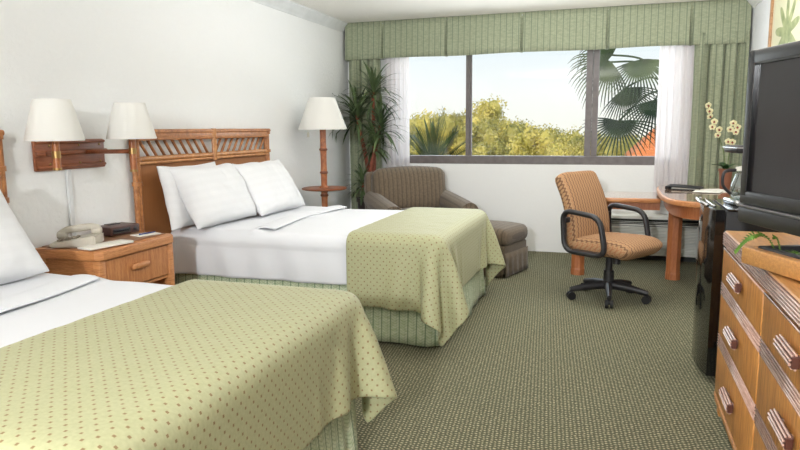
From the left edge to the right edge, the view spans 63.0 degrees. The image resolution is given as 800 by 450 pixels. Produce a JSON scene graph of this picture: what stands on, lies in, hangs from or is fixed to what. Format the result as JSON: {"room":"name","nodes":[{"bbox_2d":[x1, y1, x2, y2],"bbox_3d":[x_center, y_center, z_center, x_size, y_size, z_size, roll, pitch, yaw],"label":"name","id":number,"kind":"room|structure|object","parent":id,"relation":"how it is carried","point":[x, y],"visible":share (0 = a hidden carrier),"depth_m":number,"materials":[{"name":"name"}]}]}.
{"room":"hotel room","nodes":[
{"label":"hotel room","id":0,"kind":"room"},
{"bbox_2d":[0,0,350,247],"bbox_3d":[-2.086,-0.324,2.861,0.150,2.385,9.380,2,9,18],"label":"wall","id":1,"kind":"structure","parent":0,"point":[193,64],"depth_m":4.16,"materials":[{"name":"white paint"}]},
{"bbox_2d":[24,98,156,235],"bbox_3d":[-1.628,-0.276,3.435,0.372,0.735,0.794,2,9,18],"label":"wall lamp","id":2,"kind":"object","parent":1,"relation":"attached to","point":[54,131],"visible":0.96,"depth_m":3.49,"materials":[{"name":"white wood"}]},
{"bbox_2d":[250,0,346,32],"bbox_3d":[-1.993,-1.454,2.660,0.068,0.092,9.380,2,9,18],"label":"trim","id":3,"kind":"structure","parent":1,"relation":"attached to","point":[287,6],"depth_m":6.04,"materials":[{"name":"white paint"}]},
{"bbox_2d":[290,0,705,22],"bbox_3d":[-0.151,-1.508,2.083,4.220,0.150,9.750,2,9,18],"label":"ceiling","id":4,"kind":"structure","parent":0,"point":[349,11],"depth_m":6.03,"materials":[{"name":"white paint"}]},
{"bbox_2d":[348,59,696,258],"bbox_3d":[1.331,-0.925,6.739,4.220,2.385,0.200,2,9,18],"label":"wall","id":5,"kind":"structure","parent":0,"point":[528,195],"depth_m":6.74,"materials":[{"name":"white paint"}]},
{"bbox_2d":[385,57,409,166],"bbox_3d":[-0.027,-0.831,7.033,0.278,2.098,0.035,2,9,18],"label":"sheer curtain","id":6,"kind":"object","parent":5,"relation":"hanging from","point":[400,66],"visible":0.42,"depth_m":6.96,"materials":[{"name":"white fabric"}]},
{"bbox_2d":[410,49,654,164],"bbox_3d":[1.303,-1.232,6.647,2.900,1.220,0.085,2,9,18],"label":"window","id":7,"kind":"structure","parent":5,"relation":"in","point":[592,75],"depth_m":6.56,"materials":[{"name":"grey metal"}]},
{"bbox_2d":[345,0,751,60],"bbox_3d":[1.274,-1.884,6.405,3.865,0.389,0.158,2,9,18],"label":"valance","id":8,"kind":"object","parent":5,"relation":"attached to","point":[678,23],"visible":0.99,"depth_m":6.26,"materials":[{"name":"striped green fabric"},{"name":"white paint"}]},
{"bbox_2d":[349,59,381,208],"bbox_3d":[-0.373,-0.835,7.081,0.366,2.098,0.092,2,9,18],"label":"drape","id":9,"kind":"object","parent":8,"relation":"hanging from","point":[354,73],"visible":0.31,"depth_m":7.04,"materials":[{"name":"green fabric"}]},
{"bbox_2d":[653,45,694,207],"bbox_3d":[2.591,-0.967,6.149,0.331,1.618,0.033,2,9,18],"label":"sheer curtain","id":10,"kind":"object","parent":8,"relation":"hanging from","point":[676,63],"visible":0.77,"depth_m":6.14,"materials":[{"name":"white fabric"}]},
{"bbox_2d":[687,30,749,186],"bbox_3d":[2.895,-0.942,5.963,0.446,1.618,0.097,2,9,18],"label":"drape","id":11,"kind":"object","parent":8,"relation":"hanging from","point":[720,74],"visible":0.79,"depth_m":5.93,"materials":[{"name":"green fabric"}]},
{"bbox_2d":[355,251,732,449],"bbox_3d":[-0.129,0.975,2.449,4.220,0.100,9.750,2,9,18],"label":"floor","id":12,"kind":"structure","parent":0,"point":[532,366],"depth_m":3.39,"materials":[{"name":"carpet"}]},
{"bbox_2d":[0,130,9,204],"bbox_3d":[-2.140,0.299,2.408,0.067,1.285,1.656,2,9,18],"label":"headboard","id":13,"kind":"object","parent":12,"relation":"on","point":[3,185],"visible":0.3,"depth_m":3.09,"materials":[{"name":"wood"}]},
{"bbox_2d":[35,232,174,284],"bbox_3d":[-1.571,0.420,3.590,0.416,0.691,0.600,2,9,18],"label":"nightstand","id":14,"kind":"object","parent":12,"relation":"on","point":[149,259],"visible":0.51,"depth_m":3.40,"materials":[{"name":"brown wood"}]},
{"bbox_2d":[49,223,103,247],"bbox_3d":[-1.672,0.048,3.390,0.221,0.104,0.212,-2,8,-10],"label":"telephone","id":15,"kind":"object","parent":14,"relation":"on","point":[96,236],"visible":1,"depth_m":3.37,"materials":[{"name":"beige plastic"}]},
{"bbox_2d":[77,239,133,250],"bbox_3d":[-1.501,0.101,3.338,0.100,0.012,0.260,4,9,28],"label":"paper","id":16,"kind":"object","parent":14,"relation":"on","point":[120,241],"visible":1,"depth_m":3.31,"materials":[{"name":"white paper"}]},
{"bbox_2d":[101,222,138,235],"bbox_3d":[-1.611,0.020,3.723,0.149,0.053,0.200,4,9,26],"label":"clock radio","id":17,"kind":"object","parent":14,"relation":"on","point":[111,229],"visible":0.87,"depth_m":3.69,"materials":[{"name":"black plastic"}]},
{"bbox_2d":[130,232,160,236],"bbox_3d":[-1.437,0.052,3.692,0.090,0.003,0.140,5,10,35],"label":"note card","id":18,"kind":"object","parent":14,"relation":"on","point":[154,233],"visible":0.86,"depth_m":3.67,"materials":[{"name":"white paper"}]},
{"bbox_2d":[132,128,270,232],"bbox_3d":[-1.357,-0.058,4.787,0.067,1.285,1.656,2,9,18],"label":"headboard","id":19,"kind":"object","parent":12,"relation":"on","point":[151,213],"visible":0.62,"depth_m":4.28,"materials":[{"name":"wood"}]},
{"bbox_2d":[298,97,346,206],"bbox_3d":[-0.699,-0.382,6.022,0.440,1.555,0.440,2,9,18],"label":"floor lamp","id":20,"kind":"object","parent":12,"relation":"on","point":[322,114],"visible":0.69,"depth_m":5.82,"materials":[{"name":"white fabric"}]},
{"bbox_2d":[175,269,485,346],"bbox_3d":[-0.407,0.294,4.677,1.852,0.605,1.407,2,9,18],"label":"bed","id":21,"kind":"object","parent":12,"relation":"on","point":[405,327],"visible":0.21,"depth_m":3.91,"materials":[{"name":"green striped fabric"}]},
{"bbox_2d":[171,205,403,284],"bbox_3d":[-0.421,0.104,4.649,1.837,0.340,1.437,2,9,18],"label":"sheet","id":22,"kind":"object","parent":21,"relation":"on","point":[302,244],"visible":0.64,"depth_m":4.13,"materials":[{"name":"white fabric"}]},
{"bbox_2d":[156,162,215,230],"bbox_3d":[-1.365,-0.208,4.353,0.175,0.403,0.649,2,9,18],"label":"pillow","id":23,"kind":"object","parent":22,"relation":"on","point":[179,217],"visible":0.43,"depth_m":4.08,"materials":[{"name":"white fabric"}]},
{"bbox_2d":[169,163,256,229],"bbox_3d":[-1.238,-0.209,4.428,0.303,0.395,0.732,2,9,18],"label":"pillow","id":24,"kind":"object","parent":22,"relation":"on","point":[211,195],"visible":1,"depth_m":4.25,"materials":[{"name":"white fabric"}]},
{"bbox_2d":[232,159,304,215],"bbox_3d":[-0.993,-0.292,5.004,0.308,0.393,0.684,2,9,18],"label":"pillow","id":25,"kind":"object","parent":22,"relation":"on","point":[270,186],"visible":0.92,"depth_m":4.83,"materials":[{"name":"white fabric"}]},
{"bbox_2d":[346,207,505,346],"bbox_3d":[0.251,0.278,4.456,0.740,0.645,1.717,2,9,18],"label":"bedspread","id":26,"kind":"object","parent":22,"relation":"on","point":[421,260],"visible":0.99,"depth_m":3.82,"materials":[{"name":"green fabric"}]},
{"bbox_2d":[304,399,357,449],"bbox_3d":[-1.223,0.665,2.199,1.852,0.605,1.407,2,9,18],"label":"bed","id":27,"kind":"object","parent":12,"relation":"on","point":[340,433],"visible":0.07,"depth_m":2.40,"materials":[{"name":"green striped fabric"}]},
{"bbox_2d":[0,273,173,347],"bbox_3d":[-1.234,0.475,2.172,1.832,0.339,1.440,2,9,18],"label":"sheet","id":28,"kind":"object","parent":27,"relation":"on","point":[31,306],"visible":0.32,"depth_m":2.47,"materials":[{"name":"white fabric"}]},
{"bbox_2d":[0,190,48,284],"bbox_3d":[-1.783,0.061,2.531,0.342,0.424,0.742,2,9,18],"label":"pillow","id":29,"kind":"object","parent":28,"relation":"on","point":[19,259],"visible":1,"depth_m":2.73,"materials":[{"name":"white fabric"}]},
{"bbox_2d":[0,279,396,449],"bbox_3d":[-0.644,0.601,1.995,0.889,0.552,1.697,2,9,18],"label":"bedspread","id":30,"kind":"object","parent":28,"relation":"on","point":[195,364],"visible":1,"depth_m":1.84,"materials":[{"name":"green fabric"}]},
{"bbox_2d":[328,61,407,208],"bbox_3d":[-0.298,-0.692,6.705,0.848,1.962,0.565,2,9,18],"label":"dracaena","id":31,"kind":"object","parent":12,"relation":"on","point":[378,113],"visible":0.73,"depth_m":6.69,"materials":[{"name":"plant"}]},
{"bbox_2d":[356,196,364,208],"bbox_3d":[-0.311,-0.012,6.907,0.290,0.560,0.290,2,9,18],"label":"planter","id":32,"kind":"object","parent":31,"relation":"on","point":[360,206],"depth_m":6.78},
{"bbox_2d":[364,166,477,209],"bbox_3d":[0.167,-0.122,6.463,0.942,0.898,0.890,-3,9,-18],"label":"armchair","id":33,"kind":"object","parent":12,"relation":"on","point":[398,187],"visible":0.38,"depth_m":6.53,"materials":[{"name":"beige fabric"}]},
{"bbox_2d":[371,166,445,207],"bbox_3d":[0.092,-0.358,6.658,0.784,0.486,0.267,-3,9,-18],"label":"cushion","id":34,"kind":"object","parent":33,"relation":"on","point":[404,186],"depth_m":6.55,"materials":[{"name":"beige fabric"}]},
{"bbox_2d":[483,220,527,277],"bbox_3d":[0.795,0.184,5.870,0.588,0.429,0.538,5,10,35],"label":"ottoman","id":35,"kind":"object","parent":12,"relation":"on","point":[511,236],"visible":0.42,"depth_m":5.67,"materials":[{"name":"beige fabric"}]},
{"bbox_2d":[490,220,527,245],"bbox_3d":[0.796,0.067,5.852,0.583,0.192,0.538,5,10,35],"label":"cushion","id":36,"kind":"object","parent":35,"relation":"on","point":[507,233],"depth_m":5.66,"materials":[{"name":"beige fabric"}]},
{"bbox_2d":[555,170,662,308],"bbox_3d":[1.533,0.083,4.841,0.620,0.938,0.686,-7,11,-38],"label":"office chair","id":37,"kind":"object","parent":12,"relation":"on","point":[585,220],"visible":1,"depth_m":4.81,"materials":[{"name":"fabric"}]},
{"bbox_2d":[611,213,698,261],"bbox_3d":[2.425,0.117,6.309,0.840,0.430,0.222,2,9,18],"label":"air conditioner","id":38,"kind":"object","parent":12,"relation":"on","point":[631,223],"visible":0.42,"depth_m":6.19,"materials":[{"name":"white metal"}]},
{"bbox_2d":[612,226,696,254],"bbox_3d":[2.393,0.140,6.214,0.780,0.246,0.015,2,9,18],"label":"grille","id":39,"kind":"object","parent":38,"relation":"attached to","point":[689,233],"depth_m":6.17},
{"bbox_2d":[571,184,740,280],"bbox_3d":[2.155,0.089,5.440,1.460,0.742,1.600,2,9,18],"label":"desk","id":40,"kind":"object","parent":12,"relation":"on","point":[680,204],"visible":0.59,"depth_m":5.42,"materials":[{"name":"brown wood"}]},
{"bbox_2d":[665,184,703,190],"bbox_3d":[2.416,-0.321,5.545,0.275,0.031,0.240,5,10,32],"label":"binder","id":41,"kind":"object","parent":40,"relation":"on","point":[670,186],"visible":0.99,"depth_m":5.49,"materials":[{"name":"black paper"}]},
{"bbox_2d":[705,102,740,188],"bbox_3d":[2.724,-0.668,5.502,0.236,0.727,0.242,-7,11,-39],"label":"potted orchid","id":42,"kind":"object","parent":40,"relation":"on","point":[727,179],"visible":0.94,"depth_m":5.48,"materials":[{"name":"plant"}]},
{"bbox_3d":[2.592,-0.283,5.379,0.200,0.004,0.280,0,8,1],"label":"brochure","id":43,"kind":"object","parent":40,"relation":"on","visible":0},
{"bbox_2d":[693,189,723,192],"bbox_3d":[2.503,-0.276,5.302,0.200,0.004,0.280,5,10,32],"label":"brochure","id":44,"kind":"object","parent":43,"relation":"on","point":[700,190],"visible":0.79,"depth_m":5.25,"materials":[{"name":"white paper"}]},
{"bbox_2d":[692,196,782,377],"bbox_3d":[1.832,0.316,3.379,0.591,0.899,0.520,2,9,18],"label":"mini fridge","id":45,"kind":"object","parent":12,"relation":"on","point":[716,217],"visible":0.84,"depth_m":3.24,"materials":[{"name":"black metal"}]},
{"bbox_2d":[721,145,742,205],"bbox_3d":[1.781,-0.253,3.307,0.296,0.300,0.184,0,8,6],"label":"coffee maker","id":46,"kind":"object","parent":45,"relation":"on","point":[738,149],"visible":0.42,"depth_m":3.31,"materials":[{"name":"silver metal"}]},
{"bbox_2d":[714,231,799,449],"bbox_3d":[1.314,0.610,1.676,0.646,0.822,2.404,2,9,18],"label":"dresser","id":47,"kind":"object","parent":12,"relation":"on","point":[757,391],"visible":1,"depth_m":2.15,"materials":[{"name":"brown wood"}]},
{"bbox_2d":[736,41,799,236],"bbox_3d":[1.310,-0.225,1.848,0.192,0.630,0.950,-1,8,-1],"label":"television","id":48,"kind":"object","parent":47,"relation":"on","point":[770,176],"visible":1,"depth_m":2.14,"materials":[{"name":"black plastic"}]},
{"bbox_2d":[741,245,799,280],"bbox_3d":[1.329,0.144,1.761,0.360,0.062,0.780,-1,8,-6],"label":"wooden tray","id":49,"kind":"object","parent":47,"relation":"on","point":[775,260],"visible":0.98,"depth_m":2.00,"materials":[{"name":"brown wood"}]},
{"bbox_2d":[734,231,799,254],"bbox_3d":[1.236,0.103,1.790,0.206,0.085,0.767,-1,8,-6],"label":"fern","id":50,"kind":"object","parent":49,"relation":"in","point":[747,239],"visible":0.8,"depth_m":2.10,"materials":[{"name":"green plant"}]},
{"bbox_2d":[741,0,770,173],"bbox_3d":[1.784,-0.174,1.609,0.150,2.385,9.380,2,9,18],"label":"wall","id":51,"kind":"structure","parent":0,"point":[760,15],"depth_m":5.47,"materials":[{"name":"white paint"}]},
{"bbox_2d":[747,0,761,8],"bbox_3d":[1.670,-1.313,1.476,0.068,0.092,9.380,2,9,18],"label":"trim","id":52,"kind":"structure","parent":51,"relation":"attached to","point":[753,3],"depth_m":5.63,"materials":[{"name":"white paint"}]},
{"bbox_2d":[767,0,799,46],"bbox_3d":[2.678,-1.387,4.525,0.030,0.820,1.000,2,9,18],"label":"framed picture","id":53,"kind":"object","parent":51,"relation":"attached to","point":[784,20],"visible":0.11,"depth_m":4.61,"materials":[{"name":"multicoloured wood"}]},
{"label":"outside","id":54,"kind":"structure","parent":0,"visible":0},
{"bbox_3d":[25.945,-5.498,79.579,140.000,0.200,152.720,2,9,18],"label":"ground","id":55,"kind":"structure","parent":54,"visible":0},
{"bbox_2d":[410,127,437,149],"bbox_3d":[0.760,-1.619,31.276,3.326,6.648,3.282,-2,9,-12],"label":"tree","id":56,"kind":"object","parent":55,"relation":"on","point":[413,131],"visible":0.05,"depth_m":30.83,"materials":[{"name":"green plant"}]},
{"bbox_2d":[410,136,449,154],"bbox_3d":[0.922,-0.397,25.034,2.324,6.043,1.996,-4,9,-25],"label":"tree","id":57,"kind":"object","parent":55,"relation":"on","point":[414,151],"visible":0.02,"depth_m":24.13,"materials":[{"name":"green plant"}]},
{"bbox_2d":[409,108,463,154],"bbox_3d":[2.414,-3.851,43.086,5.185,7.599,4.453,1,9,11],"label":"tree","id":58,"kind":"object","parent":55,"relation":"on","point":[419,123],"visible":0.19,"depth_m":41.39,"materials":[{"name":"green plant"}]},
{"bbox_2d":[410,106,483,154],"bbox_3d":[0.510,1.528,9.891,1.672,6.628,1.671,6,10,35],"label":"palm","id":59,"kind":"object","parent":55,"relation":"on","point":[438,149],"visible":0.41,"depth_m":9.47,"materials":[{"name":"green leaves"}]},
{"bbox_2d":[433,112,465,154],"bbox_3d":[4.173,-4.340,46.624,4.347,7.508,4.286,-3,9,-18],"label":"tree","id":60,"kind":"object","parent":55,"relation":"on","point":[457,117],"visible":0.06,"depth_m":46.14,"materials":[{"name":"green plant"}]},
{"bbox_2d":[453,115,503,154],"bbox_3d":[4.478,-2.614,36.578,3.576,7.009,3.071,0,8,2],"label":"tree","id":61,"kind":"object","parent":55,"relation":"on","point":[485,131],"visible":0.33,"depth_m":36.06,"materials":[{"name":"green plant"}]},
{"bbox_2d":[457,94,510,138],"bbox_3d":[5.559,-4.588,44.407,4.026,8.622,3.973,-4,9,-21],"label":"tree","id":62,"kind":"object","parent":55,"relation":"on","point":[493,109],"visible":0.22,"depth_m":43.35,"materials":[{"name":"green plant"}]},
{"bbox_2d":[472,140,513,155],"bbox_3d":[3.986,-0.501,26.223,2.679,5.848,2.717,5,10,35],"label":"tree","id":63,"kind":"object","parent":55,"relation":"on","point":[499,149],"visible":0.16,"depth_m":25.61,"materials":[{"name":"green plant"}]},
{"bbox_2d":[489,119,526,145],"bbox_3d":[6.080,-3.105,40.284,4.166,6.874,4.107,-5,9,-27],"label":"tree","id":64,"kind":"object","parent":55,"relation":"on","point":[504,121],"visible":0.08,"depth_m":38.96,"materials":[{"name":"green plant"}]},
{"bbox_2d":[496,116,539,155],"bbox_3d":[7.142,-2.758,37.534,4.201,6.967,4.145,-5,10,-30],"label":"tree","id":65,"kind":"object","parent":55,"relation":"on","point":[510,131],"visible":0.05,"depth_m":36.16,"materials":[{"name":"green plant"}]},
{"bbox_2d":[409,113,643,140],"bbox_3d":[13.338,-5.129,50.988,33.166,8.808,8.600,2,9,18],"label":"treeline","id":66,"kind":"object","parent":55,"relation":"on","point":[412,120],"visible":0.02,"depth_m":52.68,"materials":[{"name":"green plant"}]},
{"bbox_2d":[506,123,562,155],"bbox_3d":[6.365,-1.642,31.521,3.397,6.523,2.918,-2,8,-7],"label":"tree","id":67,"kind":"object","parent":55,"relation":"on","point":[530,143],"visible":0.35,"depth_m":30.30,"materials":[{"name":"green plant"}]},
{"bbox_2d":[540,127,566,143],"bbox_3d":[8.939,-2.402,37.312,4.091,6.294,3.554,5,10,31],"label":"tree","id":68,"kind":"object","parent":55,"relation":"on","point":[557,127],"visible":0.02,"depth_m":36.72,"materials":[{"name":"green plant"}]},
{"bbox_2d":[543,138,583,155],"bbox_3d":[6.286,-0.612,26.556,2.591,5.930,2.626,5,10,32],"label":"tree","id":69,"kind":"object","parent":55,"relation":"on","point":[557,149],"visible":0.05,"depth_m":26.00,"materials":[{"name":"green plant"}]},
{"bbox_2d":[556,126,584,145],"bbox_3d":[8.979,-2.155,35.073,3.676,6.456,3.627,-7,11,-39],"label":"tree","id":70,"kind":"object","parent":55,"relation":"on","point":[577,133],"visible":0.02,"depth_m":34.77,"materials":[{"name":"green plant"}]},
{"bbox_2d":[563,129,622,155],"bbox_3d":[9.638,-1.721,32.912,3.576,6.215,3.071,-3,9,-16],"label":"tree","id":71,"kind":"object","parent":55,"relation":"on","point":[577,141],"visible":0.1,"depth_m":32.43,"materials":[{"name":"green plant"}]},
{"bbox_2d":[567,48,658,155],"bbox_3d":[3.068,1.229,8.429,1.972,7.607,0.785,2,9,18],"label":"fan palm","id":72,"kind":"object","parent":55,"relation":"on","point":[644,69],"visible":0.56,"depth_m":8.11,"materials":[{"name":"green palm leaves"},{"name":"bark"}]},
{"bbox_2d":[600,136,627,155],"bbox_3d":[10.810,-1.796,34.554,3.572,5.864,3.622,8,12,44],"label":"tree","id":73,"kind":"object","parent":55,"relation":"on","point":[603,136],"visible":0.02,"depth_m":33.62,"materials":[{"name":"green plant"}]},
{"bbox_2d":[612,135,639,155],"bbox_3d":[11.448,-1.536,32.127,2.936,6.044,2.976,7,11,41],"label":"tree","id":74,"kind":"object","parent":55,"relation":"on","point":[636,141],"visible":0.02,"depth_m":31.06,"materials":[{"name":"green plant"}]},
{"bbox_2d":[624,129,655,155],"bbox_3d":[11.928,-0.731,24.995,6.400,6.500,6.400,2,9,18],"label":"house","id":75,"kind":"structure","parent":55,"relation":"on","point":[649,152],"depth_m":23.70,"materials":[{"name":"orange paint"}]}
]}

